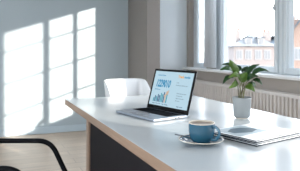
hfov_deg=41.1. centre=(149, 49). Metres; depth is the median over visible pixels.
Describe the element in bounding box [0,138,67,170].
armchair
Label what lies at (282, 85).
wall
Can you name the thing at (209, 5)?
curtain
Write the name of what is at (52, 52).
wall
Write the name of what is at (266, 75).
window sill
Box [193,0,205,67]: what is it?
window
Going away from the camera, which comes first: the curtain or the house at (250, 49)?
the curtain
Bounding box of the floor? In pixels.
[0,130,85,170]
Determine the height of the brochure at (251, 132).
0.011 m
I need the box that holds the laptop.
[116,69,196,121]
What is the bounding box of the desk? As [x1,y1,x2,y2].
[65,95,299,170]
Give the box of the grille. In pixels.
[195,79,299,98]
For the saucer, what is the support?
on the desk
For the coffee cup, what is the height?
0.073 m
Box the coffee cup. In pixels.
[188,120,220,142]
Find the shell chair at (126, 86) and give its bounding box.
[104,78,150,96]
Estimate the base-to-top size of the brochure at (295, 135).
0.012 m
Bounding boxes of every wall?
[0,0,186,129]
[187,0,299,93]
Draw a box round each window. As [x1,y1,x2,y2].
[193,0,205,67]
[216,0,299,75]
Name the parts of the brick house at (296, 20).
pane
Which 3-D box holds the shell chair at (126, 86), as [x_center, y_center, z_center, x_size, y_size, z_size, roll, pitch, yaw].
[-0.121,0.668,3.168,0.436,0.847,0.465,0,0,-30]
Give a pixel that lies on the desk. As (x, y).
(115, 141)
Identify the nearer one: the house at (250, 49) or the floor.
the floor
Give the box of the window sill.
[183,67,299,80]
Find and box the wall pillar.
[128,0,159,89]
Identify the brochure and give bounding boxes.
[214,133,299,146]
[215,123,299,142]
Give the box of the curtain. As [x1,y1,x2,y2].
[204,0,215,67]
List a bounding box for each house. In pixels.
[228,28,273,66]
[267,29,273,43]
[294,15,299,67]
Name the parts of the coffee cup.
handle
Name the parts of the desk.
leg, panel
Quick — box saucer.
[178,134,223,145]
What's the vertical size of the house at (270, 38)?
9.350 m
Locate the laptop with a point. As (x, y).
(170, 97)
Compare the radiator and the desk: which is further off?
the radiator
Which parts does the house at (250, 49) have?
pane, pane, pane, pane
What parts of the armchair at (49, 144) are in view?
arm frame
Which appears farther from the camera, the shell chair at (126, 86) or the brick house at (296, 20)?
the brick house at (296, 20)
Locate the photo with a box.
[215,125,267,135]
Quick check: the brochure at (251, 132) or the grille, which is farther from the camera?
the grille
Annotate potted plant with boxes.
[220,59,268,118]
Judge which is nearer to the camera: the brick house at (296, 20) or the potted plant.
the potted plant
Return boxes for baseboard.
[0,124,85,136]
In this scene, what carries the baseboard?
attached to the wall at (52, 52)
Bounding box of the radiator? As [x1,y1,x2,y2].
[193,79,299,118]
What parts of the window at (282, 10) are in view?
sash, sash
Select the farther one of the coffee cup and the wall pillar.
the wall pillar
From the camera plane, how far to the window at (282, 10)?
4.17 m

